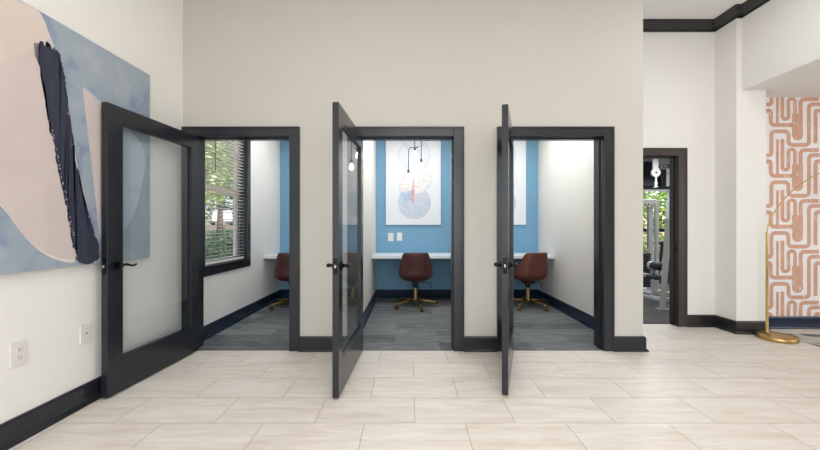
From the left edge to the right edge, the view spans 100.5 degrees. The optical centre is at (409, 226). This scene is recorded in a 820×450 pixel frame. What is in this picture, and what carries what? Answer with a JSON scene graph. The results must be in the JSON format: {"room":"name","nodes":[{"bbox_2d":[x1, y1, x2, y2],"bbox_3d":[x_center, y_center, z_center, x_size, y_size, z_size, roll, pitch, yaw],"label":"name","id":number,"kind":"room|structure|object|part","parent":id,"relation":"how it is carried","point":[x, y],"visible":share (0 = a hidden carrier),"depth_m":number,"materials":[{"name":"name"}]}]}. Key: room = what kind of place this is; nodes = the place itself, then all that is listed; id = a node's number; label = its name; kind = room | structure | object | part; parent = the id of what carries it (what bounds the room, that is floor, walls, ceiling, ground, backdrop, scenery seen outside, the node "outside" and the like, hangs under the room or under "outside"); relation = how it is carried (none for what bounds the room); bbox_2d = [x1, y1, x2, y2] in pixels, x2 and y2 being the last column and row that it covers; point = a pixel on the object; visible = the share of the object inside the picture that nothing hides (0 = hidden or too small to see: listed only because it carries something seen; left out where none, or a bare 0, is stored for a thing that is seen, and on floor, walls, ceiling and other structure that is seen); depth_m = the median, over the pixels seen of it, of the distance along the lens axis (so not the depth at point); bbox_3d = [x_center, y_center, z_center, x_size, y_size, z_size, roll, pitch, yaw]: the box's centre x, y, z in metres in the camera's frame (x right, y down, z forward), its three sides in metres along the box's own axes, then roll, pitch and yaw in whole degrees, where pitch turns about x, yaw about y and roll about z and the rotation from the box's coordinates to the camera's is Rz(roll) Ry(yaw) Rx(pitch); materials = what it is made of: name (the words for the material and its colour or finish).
{"room":"common room","nodes":[
{"label":"common room","id":0,"kind":"room"},
{"bbox_2d":[0,0,279,423],"bbox_3d":[-2.249,-0.612,0.809,0.150,3.600,10.086,0,0,0],"label":"wall","id":1,"kind":"structure","parent":0,"point":[47,308],"depth_m":2.71,"materials":[{"name":"beige paint"}]},
{"bbox_2d":[10,339,27,367],"bbox_3d":[-2.169,0.703,1.892,0.010,0.130,0.082,0,0,0],"label":"outlet","id":2,"kind":"object","parent":1,"relation":"attached to","point":[18,351],"visible":1,"depth_m":1.89,"materials":[{"name":"white plastic"}]},
{"bbox_2d":[16,346,22,352],"bbox_3d":[-2.166,0.681,1.892,0.004,0.028,0.034,0,0,0],"label":"socket","id":3,"kind":"object","parent":2,"relation":"attached to","point":[19,349],"depth_m":1.89,"materials":[{"name":"white plastic"}]},
{"bbox_2d":[16,354,22,360],"bbox_3d":[-2.166,0.725,1.892,0.004,0.028,0.034,0,0,0],"label":"socket","id":4,"kind":"object","parent":2,"relation":"attached to","point":[19,357],"depth_m":1.89,"materials":[{"name":"white plastic"}]},
{"bbox_2d":[0,376,100,449],"bbox_3d":[-2.157,1.118,-0.484,0.034,0.140,7.500,0,0,0],"label":"baseboard","id":5,"kind":"structure","parent":1,"relation":"attached to","point":[18,429],"depth_m":2.02,"materials":[{"name":"grey paint"}]},
{"bbox_2d":[0,0,149,274],"bbox_3d":[-2.152,-0.498,1.799,0.042,1.498,2.000,0,0,0],"label":"abstract painting","id":6,"kind":"object","parent":1,"relation":"attached to","point":[55,81],"visible":0.98,"depth_m":2.06,"materials":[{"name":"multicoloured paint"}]},
{"bbox_2d":[80,322,91,343],"bbox_3d":[-2.168,0.713,2.283,0.012,0.125,0.078,0,0,0],"label":"cable jack","id":7,"kind":"object","parent":1,"relation":"attached to","point":[86,329],"visible":1,"depth_m":2.28,"materials":[{"name":"white plastic"}]},
{"bbox_2d":[204,141,250,276],"bbox_3d":[-2.236,-0.437,4.062,0.185,1.930,1.112,0,0,0],"label":"window","id":8,"kind":"structure","parent":1,"relation":"in","point":[245,221],"depth_m":4.52,"materials":[{"name":"grey paint"}]},
{"bbox_3d":[-2.301,-0.437,4.062,0.056,1.750,0.932,0,0,0],"label":"sash","id":9,"kind":"part","parent":8,"relation":"part of","materials":[{"name":"beige plastic"}]},
{"bbox_2d":[205,141,243,264],"bbox_3d":[-2.215,-0.445,4.062,0.068,1.722,0.888,0,0,0],"label":"window blind","id":10,"kind":"object","parent":8,"relation":"attached to","point":[206,142],"visible":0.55,"depth_m":4.08,"materials":[{"name":"beige plastic"}]},
{"bbox_3d":[-2.219,0.405,4.062,0.052,0.023,0.888,0,0,0],"label":"rail","id":11,"kind":"part","parent":10,"relation":"part of","materials":[{"name":"beige plastic"}]},
{"bbox_2d":[204,289,288,340],"bbox_3d":[-1.432,1.118,4.559,1.484,0.140,2.286,0,0,0],"label":"baseboard","id":12,"kind":"structure","parent":1,"relation":"attached to","point":[213,328],"depth_m":4.33,"materials":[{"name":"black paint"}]},
{"bbox_2d":[363,141,375,311],"bbox_3d":[-0.630,-0.172,4.559,0.120,2.720,2.286,0,0,0],"label":"wall partition","id":13,"kind":"structure","parent":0,"point":[369,147],"depth_m":4.80,"materials":[{"name":"paint"}]},
{"bbox_2d":[363,289,450,329],"bbox_3d":[0.055,1.118,4.559,1.250,0.140,2.286,0,0,0],"label":"baseboard","id":14,"kind":"structure","parent":13,"relation":"attached to","point":[379,293],"depth_m":5.68,"materials":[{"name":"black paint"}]},
{"bbox_2d":[280,141,537,288],"bbox_3d":[-0.015,-0.272,5.777,4.318,2.920,0.150,0,0,0],"label":"wall","id":15,"kind":"structure","parent":0,"point":[415,238],"depth_m":5.70,"materials":[{"name":"blue paint"}]},
{"bbox_2d":[263,253,277,258],"bbox_3d":[-1.432,0.481,5.378,1.482,0.093,0.647,0,0,0],"label":"desk","id":16,"kind":"object","parent":15,"relation":"attached to","point":[272,256],"visible":0.17,"depth_m":5.05,"materials":[{"name":"white laminate"}]},
{"bbox_2d":[388,233,392,240],"bbox_3d":[-0.322,0.173,5.696,0.090,0.135,0.010,0,0,0],"label":"wall control","id":17,"kind":"object","parent":15,"relation":"attached to","point":[390,235],"visible":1,"depth_m":5.70,"materials":[{"name":"white plastic"}]},
{"bbox_2d":[397,233,401,240],"bbox_3d":[-0.174,0.166,5.696,0.085,0.135,0.010,0,0,0],"label":"wall control","id":18,"kind":"object","parent":15,"relation":"attached to","point":[399,235],"visible":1,"depth_m":5.70,"materials":[{"name":"white plastic"}]},
{"bbox_2d":[372,253,450,258],"bbox_3d":[0.055,0.481,5.378,1.248,0.093,0.647,0,0,0],"label":"desk","id":19,"kind":"object","parent":15,"relation":"attached to","point":[376,255],"visible":0.77,"depth_m":5.15,"materials":[{"name":"white laminate"}]},
{"bbox_2d":[386,141,440,224],"bbox_3d":[0.055,-0.805,5.682,0.915,1.546,0.038,0,0,0],"label":"artwork","id":20,"kind":"object","parent":15,"relation":"attached to","point":[415,201],"visible":0.81,"depth_m":5.67,"materials":[{"name":"white paper"}]},
{"bbox_2d":[514,141,525,224],"bbox_3d":[1.472,-0.805,5.682,0.915,1.546,0.038,0,0,0],"label":"artwork","id":21,"kind":"object","parent":15,"relation":"attached to","point":[519,146],"visible":0.16,"depth_m":5.67,"materials":[{"name":"white paper"}]},
{"bbox_2d":[514,253,553,258],"bbox_3d":[1.472,0.481,5.378,1.342,0.093,0.647,0,0,0],"label":"desk","id":22,"kind":"object","parent":15,"relation":"attached to","point":[516,255],"visible":0.14,"depth_m":5.05,"materials":[{"name":"white laminate"}]},
{"bbox_2d":[183,0,642,335],"bbox_3d":[0.029,-0.612,3.341,4.406,3.600,0.150,0,0,0],"label":"wall","id":23,"kind":"structure","parent":0,"point":[246,62],"depth_m":3.27,"materials":[{"name":"beige paint"}]},
{"bbox_2d":[101,102,198,397],"bbox_3d":[-2.068,0.160,2.799,0.166,2.032,0.944,0,0,4],"label":"door","id":24,"kind":"structure","parent":23,"relation":"in","point":[120,370],"depth_m":2.44,"materials":[{"name":"grey paint"}]},
{"bbox_3d":[-2.097,0.273,2.338,0.028,0.110,0.003,0,0,4],"label":"latch plate","id":25,"kind":"part","parent":24,"relation":"part of","materials":[{"name":"metal"}]},
{"bbox_3d":[-2.041,0.273,2.397,0.060,0.064,0.064,0,0,4],"label":"handle","id":26,"kind":"part","parent":24,"relation":"part of","materials":[{"name":"black metal"}]},
{"bbox_3d":[-2.019,0.274,2.454,0.025,0.030,0.124,0,0,4],"label":"lever","id":27,"kind":"part","parent":24,"relation":"part of","materials":[{"name":"black metal"}]},
{"bbox_2d":[181,126,299,351],"bbox_3d":[-1.614,0.117,3.337,1.124,2.142,0.190,0,0,0],"label":"door frame","id":28,"kind":"structure","parent":23,"relation":"attached to","point":[291,134],"depth_m":3.25,"materials":[{"name":"grey paint"}]},
{"bbox_2d":[299,336,346,351],"bbox_3d":[-0.825,1.118,3.249,0.463,0.140,0.034,0,0,0],"label":"baseboard","id":29,"kind":"structure","parent":23,"relation":"attached to","point":[307,343],"depth_m":3.25,"materials":[{"name":"grey paint"}]},
{"bbox_2d":[326,102,362,397],"bbox_3d":[-0.490,0.160,2.799,0.166,2.032,0.944,0,0,3],"label":"door","id":30,"kind":"structure","parent":23,"relation":"in","point":[344,359],"depth_m":2.39,"materials":[{"name":"grey paint"}]},
{"bbox_3d":[-0.511,0.273,2.338,0.028,0.110,0.003,0,0,3],"label":"latch plate","id":31,"kind":"part","parent":30,"relation":"part of","materials":[{"name":"metal"}]},
{"bbox_3d":[-0.456,0.273,2.397,0.060,0.064,0.064,0,0,3],"label":"handle","id":32,"kind":"part","parent":30,"relation":"part of","materials":[{"name":"black metal"}]},
{"bbox_2d":[347,126,463,351],"bbox_3d":[-0.041,0.117,3.337,1.113,2.142,0.190,0,0,0],"label":"door frame","id":33,"kind":"structure","parent":23,"relation":"attached to","point":[455,134],"depth_m":3.25,"materials":[{"name":"grey paint"}]},
{"bbox_2d":[464,336,497,351],"bbox_3d":[0.673,1.118,3.249,0.322,0.140,0.034,0,0,0],"label":"baseboard","id":34,"kind":"structure","parent":23,"relation":"attached to","point":[471,343],"depth_m":3.25,"materials":[{"name":"grey paint"}]},
{"bbox_2d":[494,104,517,394],"bbox_3d":[0.815,0.160,2.817,0.166,2.032,0.944,0,0,19],"label":"door","id":35,"kind":"structure","parent":23,"relation":"in","point":[507,264],"depth_m":2.39,"materials":[{"name":"grey paint"}]},
{"bbox_3d":[0.635,0.273,2.458,0.060,0.064,0.064,0,0,19],"label":"handle","id":36,"kind":"part","parent":35,"relation":"part of","materials":[{"name":"black metal"}]},
{"bbox_3d":[0.663,0.273,2.382,0.028,0.110,0.002,0,0,19],"label":"latch plate","id":37,"kind":"part","parent":35,"relation":"part of","materials":[{"name":"black"}]},
{"bbox_3d":[0.819,0.099,2.827,0.006,1.685,0.718,0,0,19],"label":"glass pane","id":38,"kind":"part","parent":35,"relation":"part of","materials":[{"name":"clear glass"}]},
{"bbox_3d":[0.733,0.273,2.424,0.060,0.064,0.064,0,0,19],"label":"handle","id":39,"kind":"part","parent":35,"relation":"part of","materials":[{"name":"black metal"}]},
{"bbox_2d":[497,126,614,351],"bbox_3d":[1.389,0.117,3.337,1.118,2.142,0.190,0,0,0],"label":"door frame","id":40,"kind":"structure","parent":23,"relation":"attached to","point":[603,137],"depth_m":3.25,"materials":[{"name":"grey paint"}]},
{"bbox_2d":[9,283,819,449],"bbox_3d":[3.338,1.238,2.616,11.324,0.100,13.700,0,0,0],"label":"floor","id":41,"kind":"structure","parent":0,"point":[694,388],"depth_m":2.40,"materials":[{"name":"tile"}]},
{"bbox_2d":[269,253,288,310],"bbox_3d":[-1.724,0.777,5.065,0.658,0.819,0.676,0,0,-14],"label":"desk chair","id":42,"kind":"object","parent":41,"relation":"on","point":[281,271],"visible":0.4,"depth_m":4.83,"materials":[{"name":"brown leather"}]},
{"bbox_3d":[-1.872,1.099,4.937,0.048,0.067,0.304,0,0,45],"label":"leg","id":43,"kind":"part","parent":42,"relation":"part of","materials":[{"name":"gold metal"}]},
{"bbox_2d":[394,253,438,311],"bbox_3d":[0.103,0.777,5.060,0.658,0.819,0.676,0,0,0],"label":"desk chair","id":44,"kind":"object","parent":41,"relation":"on","point":[414,267],"visible":1,"depth_m":4.85,"materials":[{"name":"brown leather"}]},
{"bbox_3d":[-0.071,1.099,4.972,0.304,0.067,0.048,0,0,-31],"label":"leg","id":45,"kind":"part","parent":44,"relation":"part of","materials":[{"name":"gold metal"}]},
{"bbox_3d":[0.263,1.099,5.055,0.304,0.067,0.048,0,0,3],"label":"leg","id":46,"kind":"part","parent":44,"relation":"part of","materials":[{"name":"gold metal"}]},
{"bbox_2d":[514,252,549,310],"bbox_3d":[1.773,0.777,5.066,0.658,0.819,0.676,0,0,-17],"label":"desk chair","id":47,"kind":"object","parent":41,"relation":"on","point":[532,267],"visible":0.89,"depth_m":4.86,"materials":[{"name":"brown leather"}]},
{"bbox_3d":[1.586,1.099,5.138,0.304,0.067,0.048,0,0,24],"label":"leg","id":48,"kind":"part","parent":47,"relation":"part of","materials":[{"name":"gold metal"}]},
{"bbox_3d":[1.632,1.099,4.931,0.048,0.067,0.304,0,0,42],"label":"leg","id":49,"kind":"part","parent":47,"relation":"part of","materials":[{"name":"gold metal"}]},
{"bbox_3d":[1.847,1.099,4.912,0.048,0.067,0.304,0,0,-32],"label":"leg","id":50,"kind":"part","parent":47,"relation":"part of","materials":[{"name":"gold metal"}]},
{"bbox_3d":[1.928,1.099,5.109,0.304,0.067,0.048,0,0,-14],"label":"leg","id":51,"kind":"part","parent":47,"relation":"part of","materials":[{"name":"gold metal"}]},
{"bbox_2d":[643,199,668,295],"bbox_3d":[4.441,0.349,6.100,0.732,1.677,0.500,0,0,0],"label":"exercise machine","id":52,"kind":"object","parent":41,"relation":"on","point":[648,256],"visible":0.59,"depth_m":6.12,"materials":[{"name":"grey metal"}]},
{"bbox_3d":[4.300,1.158,6.100,0.450,0.060,0.500,0,0,0],"label":"plate","id":53,"kind":"part","parent":52,"relation":"part of","materials":[{"name":"grey metal"}]},
{"bbox_3d":[4.725,0.090,6.275,0.163,1.144,0.050,0,0,-26],"label":"post","id":54,"kind":"part","parent":52,"relation":"part of","materials":[{"name":"grey metal"}]},
{"bbox_2d":[643,218,668,309],"bbox_3d":[3.891,0.534,5.413,0.445,1.307,1.255,0,0,14],"label":"exercise machine","id":55,"kind":"object","parent":41,"relation":"on","point":[663,266],"visible":0.83,"depth_m":4.96,"materials":[{"name":"grey metal"}]},
{"bbox_3d":[4.015,1.014,5.600,0.070,0.288,0.060,0,0,0],"label":"seat post","id":56,"kind":"part","parent":55,"relation":"part of","materials":[{"name":"grey metal"}]},
{"bbox_3d":[4.005,1.111,5.668,0.258,0.145,0.765,0,0,0],"label":"frame","id":57,"kind":"part","parent":55,"relation":"part of","materials":[{"name":"grey metal"}]},
{"bbox_3d":[3.682,0.534,4.916,0.275,1.307,0.136,0,0,-17],"label":"slanted post","id":58,"kind":"part","parent":55,"relation":"part of","materials":[{"name":"grey metal"}]},
{"bbox_2d":[653,241,668,282],"bbox_3d":[5.332,0.619,7.166,1.015,1.129,0.457,0,0,0],"label":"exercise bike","id":59,"kind":"object","parent":41,"relation":"on","point":[661,243],"visible":0.09,"depth_m":7.14,"materials":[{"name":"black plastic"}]},
{"bbox_3d":[5.300,0.659,7.166,0.950,1.049,0.400,0,0,0],"label":"frame","id":60,"kind":"part","parent":59,"relation":"part of","materials":[{"name":"black metal"}]},
{"bbox_2d":[755,173,819,343],"bbox_3d":[4.502,0.255,3.649,1.592,1.866,0.324,0,0,-4],"label":"arc floor lamp","id":61,"kind":"object","parent":41,"relation":"on","point":[772,336],"visible":1,"depth_m":3.67,"materials":[{"name":"gold metal"}]},
{"bbox_3d":[4.503,-0.295,3.686,1.301,0.766,0.011,0,0,0],"label":"arc arm","id":62,"kind":"part","parent":61,"relation":"part of","materials":[{"name":"gold metal"}]},
{"bbox_2d":[789,334,819,346],"bbox_3d":[5.322,1.183,2.666,2.555,0.008,2.200,0,0,0],"label":"area rug","id":63,"kind":"object","parent":41,"relation":"on","point":[814,339],"visible":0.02,"depth_m":3.60,"materials":[{"name":"white fabric"}]},
{"bbox_2d":[538,141,593,315],"bbox_3d":[2.188,-0.272,4.634,0.088,2.920,2.436,0,0,0],"label":"wall partition","id":64,"kind":"structure","parent":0,"point":[565,168],"depth_m":4.61,"materials":[{"name":"paint"}]},
{"bbox_2d":[514,289,648,351],"bbox_3d":[1.533,1.118,4.467,1.466,0.140,2.470,0,0,0],"label":"baseboard","id":65,"kind":"structure","parent":64,"relation":"attached to","point":[580,316],"depth_m":4.18,"materials":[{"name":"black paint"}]},
{"bbox_2d":[643,159,668,274],"bbox_3d":[5.600,-0.227,8.371,6.800,2.830,0.150,0,0,0],"label":"wall","id":66,"kind":"structure","parent":0,"point":[661,161],"depth_m":8.29,"materials":[{"name":"paint"}]},
{"bbox_2d":[643,162,654,186],"bbox_3d":[5.215,-1.272,8.268,1.530,0.600,0.051,0,0,0],"label":"television","id":67,"kind":"object","parent":66,"relation":"attached to","point":[648,180],"visible":0.02,"depth_m":8.24,"materials":[{"name":"black plastic"}]},
{"bbox_2d":[643,189,668,256],"bbox_3d":[5.560,-0.087,8.321,1.720,1.650,0.110,0,0,0],"label":"window","id":68,"kind":"structure","parent":66,"relation":"in","point":[644,190],"depth_m":8.28,"materials":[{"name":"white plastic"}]},
{"bbox_3d":[5.560,0.088,8.281,1.720,0.080,0.030,0,0,0],"label":"rail","id":69,"kind":"part","parent":68,"relation":"part of","materials":[{"name":"black plastic"}]},
{"bbox_2d":[643,187,668,188],"bbox_3d":[5.675,-0.943,8.250,2.150,0.042,0.088,0,0,0],"label":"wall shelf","id":70,"kind":"object","parent":66,"relation":"attached to","point":[643,187],"visible":0.11,"depth_m":8.23,"materials":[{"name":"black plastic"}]},
{"bbox_2d":[657,169,665,186],"bbox_3d":[6.060,-1.172,8.215,0.120,0.400,0.158,0,0,0],"label":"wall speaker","id":71,"kind":"object","parent":66,"relation":"attached to","point":[661,179],"visible":0.77,"depth_m":8.14,"materials":[{"name":"black plastic"}]},
{"bbox_2d":[666,169,668,185],"bbox_3d":[6.435,-1.187,8.277,0.490,0.410,0.033,0,0,0],"label":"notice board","id":72,"kind":"object","parent":66,"relation":"attached to","point":[667,170],"visible":0.18,"depth_m":8.27,"materials":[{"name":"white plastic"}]},
{"bbox_2d":[643,32,714,314],"bbox_3d":[2.982,-0.612,4.117,1.499,3.600,0.115,0,0,0],"label":"wall","id":73,"kind":"structure","parent":0,"point":[679,67],"depth_m":4.06,"materials":[{"name":"beige paint"}]},
{"bbox_2d":[643,148,687,326],"bbox_3d":[2.728,0.127,4.114,1.119,2.122,0.155,0,0,0],"label":"door frame","id":74,"kind":"structure","parent":73,"relation":"attached to","point":[678,157],"depth_m":4.04,"materials":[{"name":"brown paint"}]},
{"bbox_2d":[688,229,697,238],"bbox_3d":[3.362,0.088,4.051,0.118,0.118,0.018,0,0,0],"label":"light switch","id":75,"kind":"object","parent":73,"relation":"attached to","point":[692,233],"visible":1,"depth_m":4.05,"materials":[{"name":"white plastic"}]},
{"bbox_2d":[687,315,819,333],"bbox_3d":[5.242,1.118,3.909,3.917,0.140,0.301,0,0,0],"label":"baseboard","id":76,"kind":"structure","parent":73,"relation":"attached to","point":[729,325],"depth_m":3.97,"materials":[{"name":"paint"}]},
{"bbox_2d":[643,0,746,18],"bbox_3d":[0.683,-2.462,-0.012,6.014,0.100,8.444,0,0,0],"label":"ceiling","id":77,"kind":"structure","parent":0,"point":[652,9],"depth_m":3.77,"materials":[{"name":"paint"}]},
{"bbox_2d":[715,0,819,320],"bbox_3d":[3.861,-0.612,-0.087,0.459,3.600,8.294,0,0,0],"label":"wall","id":78,"kind":"structure","parent":0,"point":[775,46],"depth_m":3.79,"materials":[{"name":"beige paint"}]},
{"bbox_2d":[643,0,769,31],"bbox_3d":[2.961,-2.364,-0.087,1.458,0.096,8.294,0,0,0],"label":"crown molding","id":79,"kind":"structure","parent":78,"relation":"attached to","point":[738,10],"depth_m":3.97,"materials":[{"name":"black paint"}]},
{"bbox_2d":[766,97,819,315],"bbox_3d":[5.581,-0.164,4.041,3.238,2.704,0.104,0,0,0],"label":"wall","id":80,"kind":"structure","parent":0,"point":[792,123],"depth_m":3.99,"materials":[{"name":"paper"}]},
{"bbox_2d":[766,75,819,96],"bbox_3d":[5.645,-1.566,-0.037,3.110,0.100,8.394,0,0,0],"label":"ceiling","id":81,"kind":"structure","parent":0,"point":[810,87],"depth_m":3.80,"materials":[{"name":"paint"}]},
{"bbox_3d":[-0.015,-1.582,4.559,4.318,0.100,2.286,0,0,0],"label":"ceiling","id":82,"kind":"structure","parent":0,"visible":0},
{"bbox_2d":[406,141,422,180],"bbox_3d":[0.075,-1.124,5.316,0.229,0.816,0.229,0,0,45],"label":"pendant light","id":83,"kind":"object","parent":82,"relation":"hanging from","point":[408,177],"visible":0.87,"depth_m":5.30,"materials":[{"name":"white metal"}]},
{"bbox_2d":[406,170,410,180],"bbox_3d":[-0.025,-0.801,5.316,0.068,0.171,0.068,0,0,0],"label":"socket","id":84,"kind":"object","parent":83,"relation":"attached to","point":[408,177],"depth_m":5.30,"materials":[{"name":"metal"}]},
{"bbox_2d":[413,147,416,157],"bbox_3d":[0.075,-1.151,5.316,0.068,0.171,0.068,0,0,0],"label":"socket","id":85,"kind":"object","parent":83,"relation":"attached to","point":[414,154],"depth_m":5.30,"materials":[{"name":"metal"}]},
{"bbox_2d":[419,159,422,169],"bbox_3d":[0.175,-0.972,5.316,0.068,0.171,0.068,0,0,0],"label":"socket","id":86,"kind":"object","parent":83,"relation":"attached to","point":[421,165],"depth_m":5.30,"materials":[{"name":"metal"}]},
{"bbox_3d":[5.600,-1.692,6.236,6.800,0.100,4.121,0,0,0],"label":"ceiling","id":87,"kind":"structure","parent":0,"visible":0},
{"bbox_2d":[651,159,660,187],"bbox_3d":[5.699,-1.272,7.900,0.200,0.738,0.100,0,0,0],"label":"round fixture","id":88,"kind":"object","parent":87,"relation":"hanging from","point":[655,172],"visible":0.88,"depth_m":7.89,"materials":[{"name":"white plastic"}]},
{"bbox_3d":[5.699,-1.038,7.900,0.100,0.270,0.100,0,0,0],"label":"stem","id":89,"kind":"part","parent":88,"relation":"part of","materials":[{"name":"white plastic"}]},
{"label":"outside","id":90,"kind":"structure","parent":0,"visible":0},
{"bbox_2d":[205,224,232,245],"bbox_3d":[-31.165,0.513,28.266,57.670,1.850,70.000,0,0,0],"label":"ground","id":91,"kind":"structure","parent":90,"point":[208,227],"depth_m":27.51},
{"bbox_2d":[205,228,232,259],"bbox_3d":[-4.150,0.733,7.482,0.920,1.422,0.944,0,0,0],"label":"shrub","id":92,"kind":"object","parent":91,"relation":"on","point":[228,249],"visible":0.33,"depth_m":7.37,"materials":[{"name":"green plant"}]},
{"bbox_2d":[205,141,232,206],"bbox_3d":[-6.340,-0.788,10.182,2.311,4.462,2.279,0,0,0],"label":"tree","id":93,"kind":"object","parent":91,"relation":"on","point":[210,179],"visible":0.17,"depth_m":10.27,"materials":[{"name":"green plant"}]},
{"bbox_2d":[205,141,232,243],"bbox_3d":[-8.399,-1.881,15.068,3.522,5.925,3.451,0,0,0],"label":"tree","id":94,"kind":"object","parent":91,"relation":"on","point":[209,141],"visible":0.08,"depth_m":14.99,"materials":[{"name":"green plant"}]},
{"bbox_3d":[-8.399,-3.115,15.068,3.522,3.455,3.451,0,0,0],"label":"crown","id":95,"kind":"part","parent":94,"relation":"part of","materials":[{"name":"green plant"}]},
{"bbox_2d":[205,142,232,224],"bbox_3d":[-24.034,-6.143,46.251,15.205,12.955,8.312,0,0,0],"label":"tree","id":96,"kind":"object","parent":91,"relation":"on","point":[208,209],"visible":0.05,"depth_m":45.76,"materials":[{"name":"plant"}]},
{"bbox_2d":[205,143,232,236],"bbox_3d":[-11.408,-3.170,20.237,4.688,7.723,4.731,0,0,0],"label":"tree","id":97,"kind":"object","parent":91,"relation":"on","point":[222,143],"visible":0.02,"depth_m":20.19,"materials":[{"name":"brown plant"}]},
{"bbox_3d":[-11.408,-4.301,20.237,4.688,5.462,4.731,0,0,0],"label":"crown","id":98,"kind":"part","parent":97,"relation":"part of","materials":[{"name":"green plant"}]},
{"bbox_2d":[212,211,232,224],"bbox_3d":[-18.607,-0.862,33.879,1.760,1.420,4.270,0,0,-28],"label":"parked car","id":99,"kind":"object","parent":91,"relation":"on","point":[228,215],"visible":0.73,"depth_m":32.52,"materials":[{"name":"white paint"}]},
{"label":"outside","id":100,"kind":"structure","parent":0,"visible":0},
{"bbox_3d":[21.100,1.488,26.381,37.800,0.100,33.770,0,0,0],"label":"ground","id":101,"kind":"structure","parent":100,"visible":0},
{"bbox_2d":[643,192,666,252],"bbox_3d":[9.282,-0.760,12.837,3.696,5.234,3.508,0,0,0],"label":"tree","id":102,"kind":"object","parent":101,"relation":"on","point":[662,194],"visible":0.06,"depth_m":12.59,"materials":[{"name":"green plant"}]}
]}

